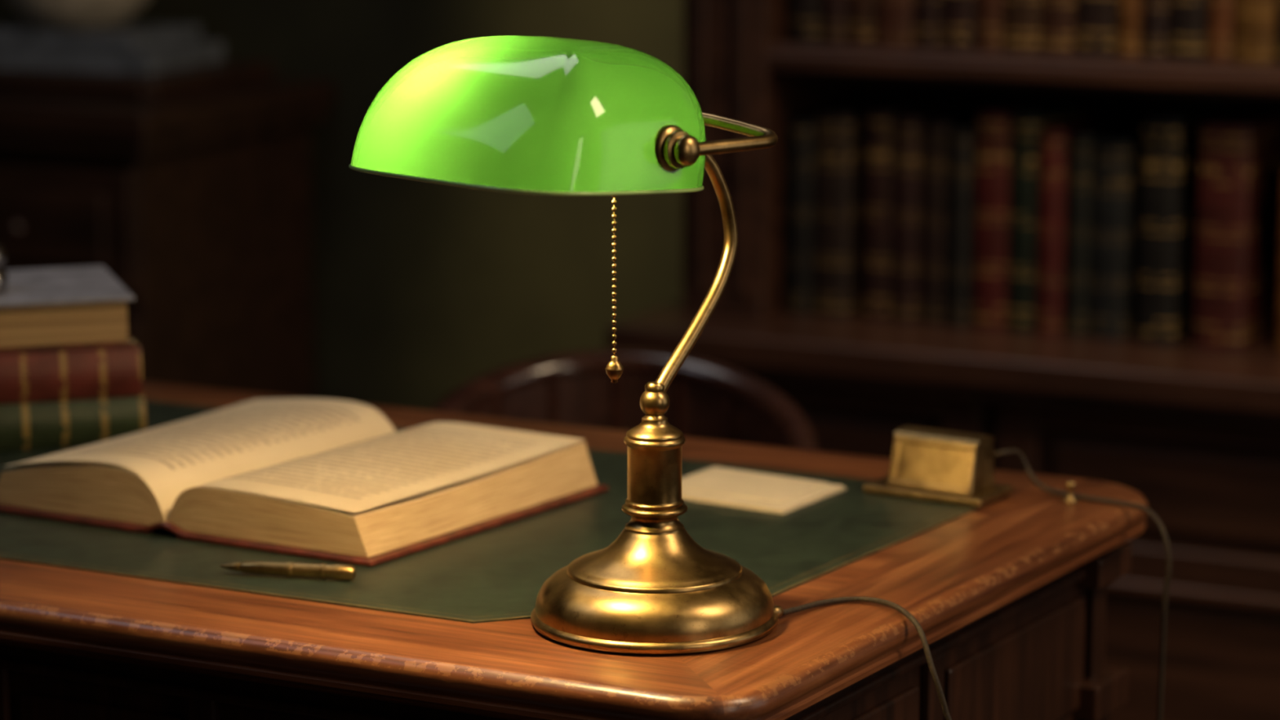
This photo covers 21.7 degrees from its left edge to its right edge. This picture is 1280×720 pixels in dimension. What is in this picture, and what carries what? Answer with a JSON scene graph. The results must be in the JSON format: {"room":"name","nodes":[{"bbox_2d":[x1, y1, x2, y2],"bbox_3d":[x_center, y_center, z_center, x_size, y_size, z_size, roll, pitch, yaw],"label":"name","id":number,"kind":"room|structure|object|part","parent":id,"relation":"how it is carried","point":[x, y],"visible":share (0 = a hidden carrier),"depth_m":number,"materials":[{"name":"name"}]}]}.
{"room":"office","nodes":[
{"label":"office","id":0,"kind":"room"},
{"bbox_2d":[0,0,683,410],"bbox_3d":[0.704,-0.874,4.170,6.600,2.900,0.100,5,12,26],"label":"wall","id":1,"kind":"structure","parent":0,"point":[422,291],"depth_m":4.75,"materials":[{"name":"green paint"}]},
{"bbox_3d":[-0.558,1.068,1.957,8.387,0.100,7.920,0,11,0],"label":"floor","id":2,"kind":"structure","parent":0,"visible":0},
{"bbox_2d":[0,76,335,398],"bbox_3d":[-1.215,0.008,4.956,1.500,0.875,0.492,5,12,26],"label":"sideboard","id":3,"kind":"object","parent":2,"relation":"on","point":[199,206],"visible":0.52,"depth_m":4.52,"materials":[{"name":"brown wood"}]},
{"bbox_2d":[0,57,274,102],"bbox_3d":[-0.832,-0.407,4.713,0.550,0.030,0.310,5,12,26],"label":"sideboard top","id":4,"kind":"object","parent":3,"relation":"on","point":[227,73],"visible":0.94,"depth_m":4.54,"materials":[{"name":"brown wood"}]},
{"bbox_2d":[0,18,223,75],"bbox_3d":[-0.781,-0.441,4.673,0.330,0.052,0.220,4,11,20],"label":"books","id":5,"kind":"object","parent":4,"relation":"on","point":[139,48],"visible":0.93,"depth_m":4.58,"materials":[{"name":"grey"}]},
{"bbox_2d":[7,0,147,29],"bbox_3d":[-0.785,-0.514,4.663,0.230,0.095,0.230,0,11,0],"label":"ceramic bowl","id":6,"kind":"object","parent":5,"relation":"on","point":[49,14],"visible":1,"depth_m":4.60,"materials":[{"name":"beige ceramic"}]},
{"bbox_2d":[0,381,1148,719],"bbox_3d":[-0.423,0.471,2.803,1.546,0.761,0.733,5,12,26],"label":"writing desk","id":7,"kind":"object","parent":2,"relation":"on","point":[1006,594],"visible":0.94,"depth_m":2.39,"materials":[{"name":"brown wood"}]},
{"bbox_2d":[0,265,146,450],"bbox_3d":[-0.597,0.001,2.891,0.306,0.127,0.185,-3,11,-17],"label":"book stack","id":8,"kind":"object","parent":7,"relation":"on","point":[71,368],"visible":0.93,"depth_m":2.84,"materials":[{"name":"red paper"}]},
{"bbox_2d":[0,244,7,293],"bbox_3d":[-0.561,-0.084,2.859,0.036,0.052,0.036,0,11,0],"label":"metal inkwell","id":9,"kind":"object","parent":8,"relation":"on","point":[3,274],"visible":1,"depth_m":2.85,"materials":[{"name":"grey metal"}]},
{"bbox_2d":[220,560,355,580],"bbox_3d":[-0.255,0.151,2.409,0.101,0.011,0.011,2,11,11],"label":"pen","id":10,"kind":"object","parent":7,"relation":"on","point":[336,571],"visible":1,"depth_m":2.40,"materials":[{"name":"gold metal"}]},
{"bbox_2d":[0,398,608,566],"bbox_3d":[-0.273,0.086,2.648,0.399,0.050,0.303,6,12,29],"label":"open book","id":11,"kind":"object","parent":7,"relation":"on","point":[319,478],"visible":1,"depth_m":2.58,"materials":[{"name":"paper"}]},
{"bbox_2d":[348,35,783,654],"bbox_3d":[-0.034,-0.013,2.212,0.254,0.408,0.289,10,15,44],"label":"lamp","id":12,"kind":"object","parent":7,"relation":"on","point":[538,115],"visible":1,"depth_m":2.13,"materials":[{"name":"gold metal"}]},
{"bbox_3d":[-0.072,-0.159,2.143,0.212,0.095,0.175,10,15,44],"label":"lamp shade","id":13,"kind":"part","parent":12,"relation":"part of","materials":[{"name":"green glass"}]},
{"bbox_3d":[-0.006,-0.061,2.129,0.012,0.159,0.046,-8,13,-37],"label":"pull chain","id":14,"kind":"part","parent":12,"relation":"part of","materials":[{"name":"gold metal"}]},
{"bbox_3d":[0.036,-0.075,2.268,0.010,0.201,0.085,10,15,44],"label":"curved arm","id":15,"kind":"part","parent":12,"relation":"part of","materials":[{"name":"gold metal"}]},
{"bbox_2d":[681,466,846,514],"bbox_3d":[0.087,0.104,2.679,0.128,0.004,0.104,7,13,33],"label":"sheet","id":16,"kind":"object","parent":7,"relation":"on","point":[753,491],"visible":0.86,"depth_m":2.67,"materials":[{"name":"paper"}]},
{"bbox_2d":[782,596,951,719],"bbox_3d":[0.224,0.555,2.378,0.254,0.782,0.076,0,11,0],"label":"power cord","id":17,"kind":"object","parent":7,"relation":"hanging from","point":[842,599],"visible":1,"depth_m":2.30,"materials":[{"name":"rubber"}]},
{"bbox_2d":[862,425,1013,507],"bbox_3d":[0.239,0.082,2.671,0.105,0.050,0.062,7,12,31],"label":"card holder","id":18,"kind":"object","parent":7,"relation":"on","point":[926,464],"visible":1,"depth_m":2.65,"materials":[{"name":"gold metal"}]},
{"bbox_3d":[0.239,0.103,2.675,0.105,0.007,0.062,7,12,31],"label":"plate","id":19,"kind":"part","parent":18,"relation":"part of","materials":[{"name":"gold metal"}]},
{"bbox_3d":[0.244,0.061,2.670,0.075,0.008,0.030,7,12,31],"label":"rounded lid","id":20,"kind":"part","parent":18,"relation":"part of","materials":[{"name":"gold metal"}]},
{"bbox_2d":[1062,480,1077,503],"bbox_3d":[0.342,0.104,2.648,0.012,0.018,0.012,0,11,0],"label":"stud","id":21,"kind":"object","parent":7,"relation":"on","point":[1070,485],"visible":1,"depth_m":2.65,"materials":[{"name":"gold metal"}]},
{"bbox_2d":[993,448,1171,719],"bbox_3d":[0.394,0.488,2.688,0.241,0.829,0.038,6,12,30],"label":"power cord","id":22,"kind":"object","parent":7,"relation":"hanging from","point":[1168,553],"visible":1,"depth_m":2.62,"materials":[{"name":"rubber"}]},
{"bbox_2d":[431,349,818,451],"bbox_3d":[-0.024,0.390,3.275,0.420,0.745,0.420,0,11,0],"label":"chair","id":23,"kind":"object","parent":2,"relation":"on","point":[708,400],"visible":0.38,"depth_m":3.36,"materials":[{"name":"brown wood"}]},
{"bbox_2d":[606,0,1279,719],"bbox_3d":[1.107,-0.507,3.679,2.310,2.360,0.515,5,12,26],"label":"bookcase","id":24,"kind":"object","parent":2,"relation":"on","point":[1188,428],"visible":0.38,"depth_m":3.88,"materials":[{"name":"brown wood"}]},
{"bbox_2d":[786,95,1279,353],"bbox_3d":[0.942,-0.144,3.856,1.601,0.274,0.218,5,12,26],"label":"books","id":25,"kind":"object","parent":24,"relation":"in","point":[1041,215],"visible":1,"depth_m":3.98,"materials":[{"name":"leather"}]},
{"bbox_2d":[791,0,1279,63],"bbox_3d":[0.987,-0.470,3.770,1.704,0.274,0.217,5,12,26],"label":"books","id":26,"kind":"object","parent":24,"relation":"in","point":[1242,31],"visible":1,"depth_m":3.93,"materials":[{"name":"brown leather"}]}
]}

